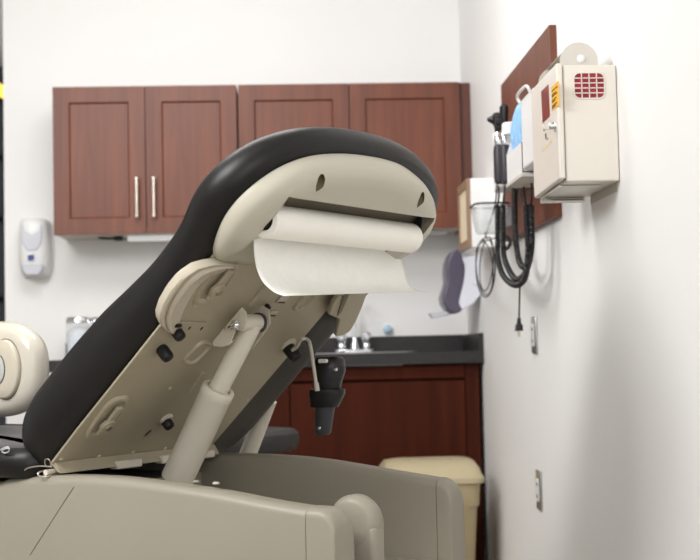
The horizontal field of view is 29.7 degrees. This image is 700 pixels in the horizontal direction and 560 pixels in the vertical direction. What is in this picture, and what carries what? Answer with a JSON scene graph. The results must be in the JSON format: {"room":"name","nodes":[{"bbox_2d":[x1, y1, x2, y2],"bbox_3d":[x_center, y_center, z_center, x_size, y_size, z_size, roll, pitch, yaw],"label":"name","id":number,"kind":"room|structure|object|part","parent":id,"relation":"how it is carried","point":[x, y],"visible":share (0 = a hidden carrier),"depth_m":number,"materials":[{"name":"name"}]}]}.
{"room":"examination room","nodes":[
{"label":"examination room","id":0,"kind":"room"},
{"bbox_2d":[0,0,2,66],"bbox_3d":[-1.865,-1.594,3.260,5.048,0.080,9.700,-1,-3,-3],"label":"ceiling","id":1,"kind":"structure","parent":0,"point":[1,1],"depth_m":7.17,"materials":[{"name":"paint"}]},
{"bbox_2d":[0,67,2,84],"bbox_3d":[-3.061,0.079,7.925,3.033,2.700,0.100,-1,-3,-3],"label":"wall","id":2,"kind":"structure","parent":0,"point":[1,68],"depth_m":7.99,"materials":[{"name":"black"}]},
{"bbox_2d":[3,0,466,427],"bbox_3d":[-0.425,-0.109,5.561,2.015,2.700,0.120,-1,-3,-3],"label":"wall","id":3,"kind":"structure","parent":0,"point":[47,44],"depth_m":5.53,"materials":[{"name":"paint"}]},
{"bbox_2d":[19,218,52,276],"bbox_3d":[-1.294,-0.134,5.405,0.128,0.235,0.111,-1,-3,-3],"label":"dispenser","id":4,"kind":"object","parent":3,"relation":"attached to","point":[35,234],"visible":1,"depth_m":5.36,"materials":[{"name":"white plastic"}]},
{"bbox_3d":[-1.290,-0.041,5.364,0.083,0.045,0.030,-1,-3,-3],"label":"push lever","id":5,"kind":"part","parent":4,"relation":"part of","materials":[{"name":"grey plastic"}]},
{"bbox_2d":[52,85,238,239],"bbox_3d":[-0.814,-0.470,5.332,0.724,0.587,0.338,-1,-3,-3],"label":"upper cabinet","id":6,"kind":"object","parent":3,"relation":"attached to","point":[128,160],"visible":0.92,"depth_m":5.21,"materials":[{"name":"brown wood"}]},
{"bbox_3d":[-0.989,-0.472,5.204,0.360,0.585,0.020,-1,-3,-3],"label":"door","id":7,"kind":"part","parent":6,"relation":"part of","materials":[{"name":"brown wood"}]},
{"bbox_3d":[-0.809,-0.187,5.347,0.724,0.016,0.277,-1,-3,-3],"label":"panel","id":8,"kind":"part","parent":6,"relation":"part of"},
{"bbox_2d":[98,235,173,241],"bbox_3d":[-0.785,-0.171,5.347,0.472,0.023,0.040,-1,-3,-3],"label":"light","id":9,"kind":"object","parent":6,"relation":"attached to","point":[163,237],"visible":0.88,"depth_m":5.33,"materials":[{"name":"white plastic"}]},
{"bbox_2d":[127,235,173,241],"bbox_3d":[-0.724,-0.170,5.350,0.351,0.019,0.040,-1,-3,-3],"label":"diffuser","id":10,"kind":"object","parent":9,"relation":"attached to","point":[164,237],"depth_m":5.33,"materials":[{"name":"white plastic"}]},
{"bbox_3d":[-0.836,-0.325,5.173,0.017,0.156,0.038,-1,-3,-3],"label":"handle","id":11,"kind":"part","parent":6,"relation":"part of","materials":[{"name":"silver metal"}]},
{"bbox_3d":[-0.770,-0.326,5.177,0.017,0.156,0.038,-1,-3,-3],"label":"handle","id":12,"kind":"part","parent":6,"relation":"part of","materials":[{"name":"silver metal"}]},
{"bbox_3d":[-0.626,-0.479,5.221,0.358,0.585,0.020,-1,-3,-3],"label":"door","id":13,"kind":"part","parent":6,"relation":"part of","materials":[{"name":"brown wood"}]},
{"bbox_2d":[65,335,463,353],"bbox_3d":[-0.349,0.279,5.472,1.646,0.068,0.019,-1,-3,-3],"label":"backsplash","id":14,"kind":"structure","parent":3,"relation":"attached to","point":[423,343],"depth_m":5.49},
{"bbox_2d":[238,82,471,233],"bbox_3d":[0.018,-0.486,5.372,0.930,0.587,0.338,-1,-3,-3],"label":"upper cabinet","id":15,"kind":"object","parent":3,"relation":"attached to","point":[423,118],"depth_m":5.26,"materials":[{"name":"brown wood"}]},
{"bbox_3d":[-0.221,-0.487,5.240,0.438,0.585,0.020,-1,-3,-3],"label":"door","id":16,"kind":"part","parent":15,"relation":"part of","materials":[{"name":"brown wood"}]},
{"bbox_3d":[0.223,-0.496,5.261,0.442,0.585,0.020,-1,-3,-3],"label":"door","id":17,"kind":"part","parent":15,"relation":"part of","materials":[{"name":"brown wood"}]},
{"bbox_2d":[429,230,446,234],"bbox_3d":[0.311,-0.193,5.399,0.173,0.015,0.040,-1,-3,-3],"label":"light","id":18,"kind":"object","parent":15,"relation":"attached to","point":[438,232],"visible":0.43,"depth_m":5.38,"materials":[{"name":"white plastic"}]},
{"bbox_3d":[0.001,-0.203,5.386,0.886,0.016,0.277,-1,-3,-3],"label":"panel","id":19,"kind":"part","parent":15,"relation":"part of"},
{"bbox_3d":[0.461,-0.493,5.421,0.041,0.585,0.281,-1,-3,-3],"label":"filler strip","id":20,"kind":"part","parent":15,"relation":"part of","materials":[{"name":"brown wood"}]},
{"bbox_2d":[382,324,391,333],"bbox_3d":[0.155,0.204,5.493,0.040,0.040,0.034,-1,-3,-3],"label":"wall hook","id":21,"kind":"object","parent":3,"relation":"attached to","point":[386,328],"visible":1,"depth_m":5.48,"materials":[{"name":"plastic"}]},
{"bbox_2d":[458,0,699,559],"bbox_3d":[0.698,-0.327,2.006,0.100,2.700,7.100,-1,-3,-3],"label":"wall","id":22,"kind":"structure","parent":0,"point":[607,406],"depth_m":3.10,"materials":[{"name":"paint"}]},
{"bbox_2d":[428,249,480,317],"bbox_3d":[0.405,0.016,5.176,0.197,0.265,0.142,-1,-3,-3],"label":"dispenser","id":23,"kind":"object","parent":22,"relation":"attached to","point":[458,291],"visible":0.98,"depth_m":5.11,"materials":[{"name":"plastic"}]},
{"bbox_3d":[0.348,0.136,5.172,0.078,0.027,0.060,-1,-3,-3],"label":"lever","id":24,"kind":"part","parent":23,"relation":"part of","materials":[{"name":"grey plastic"}]},
{"bbox_2d":[463,333,483,350],"bbox_3d":[0.493,0.249,5.283,0.020,0.068,0.438,-1,-3,-3],"label":"side splash","id":25,"kind":"object","parent":22,"relation":"attached to","point":[471,342],"visible":1,"depth_m":5.20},
{"bbox_2d":[457,178,497,252],"bbox_3d":[0.463,-0.231,4.777,0.109,0.244,0.260,-1,-3,-3],"label":"wall box","id":26,"kind":"object","parent":22,"relation":"attached to","point":[472,223],"visible":0.82,"depth_m":4.65,"materials":[{"name":"white plastic"}]},
{"bbox_3d":[0.417,-0.230,4.774,0.007,0.184,0.200,-1,-3,-3],"label":"panel","id":27,"kind":"part","parent":26,"relation":"part of","materials":[{"name":"beige"}]},
{"bbox_3d":[0.414,-0.230,4.774,0.012,0.244,0.260,-1,-3,-3],"label":"frame","id":28,"kind":"part","parent":26,"relation":"part of","materials":[{"name":"brown wood"}]},
{"bbox_2d":[516,84,533,169],"bbox_3d":[0.509,-0.395,3.400,0.138,0.201,0.167,-1,-3,-3],"label":"holder","id":29,"kind":"object","parent":22,"relation":"attached to","point":[526,103],"visible":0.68,"depth_m":3.40,"materials":[{"name":"white plastic"}]},
{"bbox_3d":[0.446,-0.481,3.402,0.016,0.026,0.160,-1,-3,-3],"label":"handle","id":30,"kind":"part","parent":29,"relation":"part of","materials":[{"name":"white plastic"}]},
{"bbox_2d":[501,25,561,241],"bbox_3d":[0.540,-0.413,3.998,0.020,0.526,0.820,-1,-3,-3],"label":"board","id":31,"kind":"object","parent":22,"relation":"attached to","point":[543,52],"visible":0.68,"depth_m":3.87,"materials":[{"name":"brown wood"}]},
{"bbox_2d":[469,202,511,226],"bbox_3d":[0.458,-0.199,4.283,0.126,0.093,0.169,-1,-3,-3],"label":"basket","id":32,"kind":"object","parent":31,"relation":"attached to","point":[508,221],"visible":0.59,"depth_m":4.25,"materials":[{"name":"grey metal"}]},
{"bbox_2d":[492,122,533,192],"bbox_3d":[0.485,-0.354,3.853,0.106,0.203,0.744,-1,-3,-3],"label":"transformer","id":33,"kind":"object","parent":31,"relation":"attached to","point":[523,179],"visible":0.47,"depth_m":3.69,"materials":[{"name":"white plastic"}]},
{"bbox_2d":[474,184,497,297],"bbox_3d":[0.470,-0.113,4.406,0.054,0.345,0.593,-1,-3,-3],"label":"cord","id":34,"kind":"object","parent":33,"relation":"hanging from","point":[476,282],"visible":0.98,"depth_m":4.35,"materials":[{"name":"black plastic"}]},
{"bbox_2d":[487,112,501,183],"bbox_3d":[0.445,-0.399,3.996,0.053,0.217,0.042,-1,-3,-3],"label":"otoscope","id":35,"kind":"object","parent":33,"relation":"in","point":[497,136],"visible":0.73,"depth_m":3.98,"materials":[{"name":"plastic"}]},
{"bbox_2d":[495,104,508,183],"bbox_3d":[0.450,-0.400,3.878,0.044,0.236,0.038,-1,-3,-3],"label":"ophthalmoscope","id":36,"kind":"object","parent":33,"relation":"in","point":[503,108],"visible":0.73,"depth_m":3.87,"materials":[{"name":"plastic"}]},
{"bbox_2d":[495,185,530,287],"bbox_3d":[0.478,-0.136,3.906,0.023,0.329,0.548,-1,-3,-3],"label":"coiled cord","id":37,"kind":"object","parent":33,"relation":"hanging from","point":[527,261],"visible":1,"depth_m":3.81,"materials":[{"name":"black plastic"}]},
{"bbox_2d":[515,287,522,336],"bbox_3d":[0.513,0.091,3.999,0.023,0.163,0.063,-1,-3,-3],"label":"plug","id":38,"kind":"object","parent":37,"relation":"hanging from","point":[518,327],"visible":0.92,"depth_m":3.99,"materials":[{"name":"black plastic"}]},
{"bbox_3d":[0.513,0.064,3.990,0.006,0.109,0.041,-1,-3,-3],"label":"cord","id":39,"kind":"part","parent":38,"relation":"part of","materials":[{"name":"black plastic"}]},
{"bbox_2d":[500,183,534,281],"bbox_3d":[0.483,-0.140,3.869,0.032,0.296,0.520,-1,-3,-3],"label":"coiled cord","id":40,"kind":"object","parent":33,"relation":"hanging from","point":[531,209],"visible":0.81,"depth_m":3.96,"materials":[{"name":"black plastic"}]},
{"bbox_2d":[500,234,511,250],"bbox_3d":[0.492,-0.118,4.156,0.011,0.052,0.161,-1,-3,-3],"label":"knot","id":41,"kind":"object","parent":40,"relation":"hanging from","point":[507,236],"visible":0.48,"depth_m":4.09,"materials":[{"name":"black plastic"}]},
{"bbox_2d":[511,188,528,269],"bbox_3d":[0.502,-0.171,3.848,0.018,0.287,0.249,-1,-3,-3],"label":"coiled cord","id":42,"kind":"object","parent":33,"relation":"hanging from","point":[516,244],"visible":0.56,"depth_m":3.95,"materials":[{"name":"black plastic"}]},
{"bbox_2d":[507,142,533,182],"bbox_3d":[0.498,-0.375,3.607,0.102,0.192,0.241,-1,-3,-3],"label":"dispenser","id":43,"kind":"object","parent":31,"relation":"attached to","point":[514,156],"visible":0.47,"depth_m":3.60,"materials":[{"name":"white plastic"}]},
{"bbox_2d":[510,103,521,148],"bbox_3d":[0.489,-0.399,3.608,0.064,0.210,0.254,-1,-3,-3],"label":"gloves","id":44,"kind":"object","parent":43,"relation":"in","point":[516,125],"visible":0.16,"depth_m":3.65,"materials":[{"name":"blue rubber"}]},
{"bbox_2d":[531,316,537,353],"bbox_3d":[0.557,0.167,3.999,0.010,0.112,0.072,-1,-3,-3],"label":"outlet plate","id":45,"kind":"object","parent":22,"relation":"attached to","point":[534,341],"visible":1,"depth_m":3.98,"materials":[{"name":"silver metal"}]},
{"bbox_2d":[531,324,533,345],"bbox_3d":[0.554,0.167,3.998,0.002,0.068,0.034,-1,-3,-3],"label":"socket","id":46,"kind":"object","parent":45,"relation":"attached to","point":[532,325],"depth_m":4.00,"materials":[{"name":"white plastic"}]},
{"bbox_2d":[535,469,542,510],"bbox_3d":[0.568,0.633,3.971,0.010,0.119,0.072,-1,-3,-3],"label":"outlet plate","id":47,"kind":"object","parent":22,"relation":"attached to","point":[539,502],"visible":1,"depth_m":3.95,"materials":[{"name":"silver metal"}]},
{"bbox_2d":[536,478,538,501],"bbox_3d":[0.565,0.633,3.971,0.002,0.068,0.034,-1,-3,-3],"label":"socket","id":48,"kind":"object","parent":47,"relation":"attached to","point":[537,479],"depth_m":3.97,"materials":[{"name":"white plastic"}]},
{"bbox_2d":[531,42,618,203],"bbox_3d":[0.511,-0.362,3.090,0.168,0.340,0.328,-1,-3,-3],"label":"sharps container","id":49,"kind":"object","parent":22,"relation":"attached to","point":[575,125],"visible":1,"depth_m":2.96,"materials":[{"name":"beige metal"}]},
{"bbox_3d":[0.464,-0.344,3.098,0.014,0.269,0.306,-1,-3,-3],"label":"door","id":50,"kind":"part","parent":49,"relation":"part of","materials":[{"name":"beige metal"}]},
{"bbox_2d":[573,72,605,99],"bbox_3d":[0.536,-0.436,2.955,0.073,0.062,0.003,-1,-3,-3],"label":"grille","id":51,"kind":"object","parent":49,"relation":"attached to","point":[586,85],"depth_m":2.95,"materials":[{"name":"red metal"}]},
{"bbox_3d":[0.594,-0.342,3.114,0.001,0.298,0.260,-1,-3,-3],"label":"wall plate","id":52,"kind":"part","parent":49,"relation":"part of","materials":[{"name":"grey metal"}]},
{"bbox_3d":[-1.802,1.181,3.110,5.048,0.080,9.700,-1,-3,-3],"label":"floor","id":53,"kind":"structure","parent":0,"visible":0},
{"bbox_2d":[0,97,5,423],"bbox_3d":[-2.454,0.187,7.496,1.000,2.410,0.600,-1,-3,-3],"label":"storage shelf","id":54,"kind":"object","parent":53,"relation":"on","point":[2,225],"visible":0.07,"depth_m":7.43,"materials":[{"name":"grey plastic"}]},
{"bbox_2d":[0,84,2,98],"bbox_3d":[-1.994,-1.076,7.487,0.070,0.090,0.070,-1,-3,-3],"label":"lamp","id":55,"kind":"object","parent":54,"relation":"on","point":[1,85],"visible":0.64,"depth_m":7.46,"materials":[{"name":"yellow"}]},
{"bbox_2d":[0,127,464,559],"bbox_3d":[-0.642,0.433,3.017,1.923,1.352,0.746,-3,-4,34],"label":"exam table","id":56,"kind":"object","parent":53,"relation":"on","point":[119,452],"visible":0.97,"depth_m":2.58,"materials":[{"name":"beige plastic"}]},
{"bbox_3d":[-0.882,0.219,3.236,0.374,0.234,0.071,-3,-4,33],"label":"armrest","id":57,"kind":"part","parent":56,"relation":"part of","materials":[{"name":"beige plastic"}]},
{"bbox_3d":[-0.463,0.390,2.821,0.012,0.012,0.512,-3,-4,33],"label":"hinge rod","id":58,"kind":"part","parent":56,"relation":"part of","materials":[{"name":"metal"}]},
{"bbox_3d":[-0.475,0.278,2.603,0.061,0.058,0.017,-3,-4,33],"label":"latch arm","id":59,"kind":"part","parent":56,"relation":"part of","materials":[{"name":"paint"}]},
{"bbox_2d":[0,424,226,477],"bbox_3d":[-0.948,0.402,3.207,1.199,0.068,0.694,-3,-4,33],"label":"seat cushion","id":60,"kind":"object","parent":56,"relation":"on","point":[182,454],"depth_m":2.69,"materials":[{"name":"black leather"}]},
{"bbox_3d":[-0.826,0.600,2.774,1.830,0.401,0.060,-3,-4,33],"label":"rail","id":61,"kind":"part","parent":56,"relation":"part of","materials":[{"name":"plastic"}]},
{"bbox_3d":[-0.309,0.094,2.548,0.028,0.027,0.103,-3,-4,32],"label":"latch plate","id":62,"kind":"part","parent":56,"relation":"part of","materials":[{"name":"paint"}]},
{"bbox_3d":[-0.244,0.009,2.476,0.061,0.058,0.017,-3,-4,33],"label":"latch arm","id":63,"kind":"part","parent":56,"relation":"part of","materials":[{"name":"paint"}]},
{"bbox_3d":[-0.237,0.093,2.598,0.086,0.077,0.004,-3,-4,33],"label":"clevis plate","id":64,"kind":"part","parent":56,"relation":"part of","materials":[{"name":"beige metal"}]},
{"bbox_3d":[-0.234,0.160,2.648,0.133,0.169,0.041,-3,-4,33],"label":"strut rod","id":65,"kind":"part","parent":56,"relation":"part of","materials":[{"name":"beige metal"}]},
{"bbox_2d":[254,313,266,332],"bbox_3d":[-0.183,0.085,2.642,0.040,0.040,0.006,-3,-4,33],"label":"washer","id":66,"kind":"object","parent":56,"relation":"in","point":[261,327],"depth_m":2.63,"materials":[{"name":"grey plastic"}]},
{"bbox_3d":[-0.181,0.095,2.657,0.053,0.087,0.004,-3,-4,33],"label":"clevis plate","id":67,"kind":"part","parent":56,"relation":"part of","materials":[{"name":"beige metal"}]},
{"bbox_3d":[-0.138,0.040,2.702,0.017,0.016,0.028,-3,-4,33],"label":"clip plate","id":68,"kind":"part","parent":56,"relation":"part of","materials":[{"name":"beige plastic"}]},
{"bbox_3d":[-0.561,0.616,3.213,1.799,0.403,0.055,-3,-4,33],"label":"rail","id":69,"kind":"part","parent":56,"relation":"part of","materials":[{"name":"plastic"}]},
{"bbox_3d":[-0.103,0.181,2.851,0.043,0.115,0.124,-2,-3,12],"label":"hook rod","id":70,"kind":"part","parent":56,"relation":"part of","materials":[{"name":"beige plastic"}]},
{"bbox_2d":[309,356,345,434],"bbox_3d":[-0.050,0.258,2.940,0.088,0.176,0.075,-3,-4,28],"label":"handset","id":71,"kind":"object","parent":56,"relation":"hanging from","point":[330,370],"visible":0.96,"depth_m":2.92,"materials":[{"name":"black plastic"}]},
{"bbox_2d":[254,206,425,295],"bbox_3d":[-0.006,-0.045,2.590,0.074,0.168,0.540,-3,-4,32],"label":"paper roll","id":72,"kind":"object","parent":56,"relation":"attached to","point":[302,251],"visible":0.97,"depth_m":2.55,"materials":[{"name":"white paper"}]},
{"bbox_2d":[226,427,299,453],"bbox_3d":[-0.321,0.829,4.321,0.555,0.688,0.531,-1,-3,-3],"label":"stool","id":73,"kind":"object","parent":53,"relation":"on","point":[275,440],"visible":0.3,"depth_m":4.20,"materials":[{"name":"grey plastic"}]},
{"bbox_2d":[268,386,290,454],"bbox_3d":[-0.470,0.788,5.234,0.476,0.876,0.427,-1,-3,-3],"label":"base cabinet","id":74,"kind":"object","parent":53,"relation":"on","point":[280,417],"visible":0.03,"depth_m":5.04,"materials":[{"name":"brown wood"}]},
{"bbox_2d":[290,363,466,466],"bbox_3d":[0.105,0.776,5.261,0.677,0.876,0.427,-1,-3,-3],"label":"base cabinet","id":75,"kind":"object","parent":53,"relation":"on","point":[406,410],"visible":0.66,"depth_m":5.07,"materials":[{"name":"brown wood"}]},
{"bbox_2d":[49,351,483,371],"bbox_3d":[-0.328,0.323,5.240,1.665,0.045,0.439,-1,-3,-3],"label":"countertop","id":76,"kind":"structure","parent":75,"relation":"on","point":[443,356],"depth_m":5.05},
{"bbox_2d":[65,317,90,351],"bbox_3d":[-1.092,0.235,5.300,0.101,0.172,0.101,-1,-3,-3],"label":"glass jar","id":77,"kind":"object","parent":76,"relation":"on","point":[74,334],"visible":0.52,"depth_m":5.26,"materials":[{"name":"clear glass"}]},
{"bbox_3d":[-1.094,0.161,5.304,0.101,0.024,0.101,-1,-3,-3],"label":"lid","id":78,"kind":"part","parent":77,"relation":"part of","materials":[{"name":"silver metal"}]},
{"bbox_2d":[91,317,97,322],"bbox_3d":[-0.999,0.235,5.325,0.095,0.170,0.095,-1,-3,-3],"label":"glass jar","id":79,"kind":"object","parent":76,"relation":"on","point":[93,319],"visible":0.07,"depth_m":5.29,"materials":[{"name":"silver metal"}]},
{"bbox_2d":[334,322,373,352],"bbox_3d":[0.018,0.177,5.368,0.163,0.243,0.163,-1,-3,-3],"label":"faucet","id":80,"kind":"object","parent":76,"relation":"on","point":[366,337],"visible":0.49,"depth_m":5.40,"materials":[{"name":"silver metal"}]},
{"bbox_3d":[-0.035,0.250,5.419,0.046,0.075,0.046,-1,-3,-3],"label":"handle","id":81,"kind":"part","parent":80,"relation":"part of","materials":[{"name":"silver metal"}]},
{"bbox_3d":[0.018,0.293,5.419,0.163,0.016,0.050,-1,-3,-3],"label":"plate","id":82,"kind":"part","parent":80,"relation":"part of","materials":[{"name":"silver metal"}]},
{"bbox_3d":[0.019,0.169,5.365,0.036,0.229,0.156,-1,-3,-3],"label":"spout","id":83,"kind":"part","parent":80,"relation":"part of","materials":[{"name":"silver metal"}]},
{"bbox_3d":[0.068,0.248,5.423,0.046,0.075,0.046,-1,-3,-3],"label":"handle","id":84,"kind":"part","parent":80,"relation":"part of","materials":[{"name":"silver metal"}]},
{"bbox_2d":[304,351,416,367],"bbox_3d":[0.008,0.360,5.224,0.500,0.144,0.320,-1,-3,-3],"label":"sink","id":85,"kind":"object","parent":76,"relation":"in","point":[399,351],"visible":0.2,"depth_m":5.08,"materials":[{"name":"silver metal"}]},
{"bbox_3d":[0.106,0.410,5.099,0.675,0.163,0.020,-1,-3,-3],"label":"rail","id":86,"kind":"part","parent":75,"relation":"part of","materials":[{"name":"brown wood"}]},
{"bbox_3d":[0.106,0.357,5.080,0.673,0.051,0.020,-1,-3,-3],"label":"drawer","id":87,"kind":"part","parent":75,"relation":"part of","materials":[{"name":"brown wood"}]},
{"bbox_2d":[379,456,483,559],"bbox_3d":[0.289,0.914,4.765,0.372,0.539,0.340,-1,-3,-3],"label":"waste bin","id":88,"kind":"object","parent":53,"relation":"on","point":[463,471],"visible":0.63,"depth_m":4.64,"materials":[{"name":"beige plastic"}]},
{"bbox_3d":[0.284,0.686,4.778,0.372,0.082,0.340,-1,-3,-3],"label":"lid","id":89,"kind":"part","parent":88,"relation":"part of","materials":[{"name":"beige plastic"}]},
{"bbox_2d":[464,363,483,559],"bbox_3d":[0.479,0.758,5.080,0.052,0.876,0.026,-1,-3,-3],"label":"strip","id":90,"kind":"object","parent":53,"relation":"on","point":[472,404],"visible":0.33,"depth_m":5.08,"materials":[{"name":"brown wood"}]}
]}

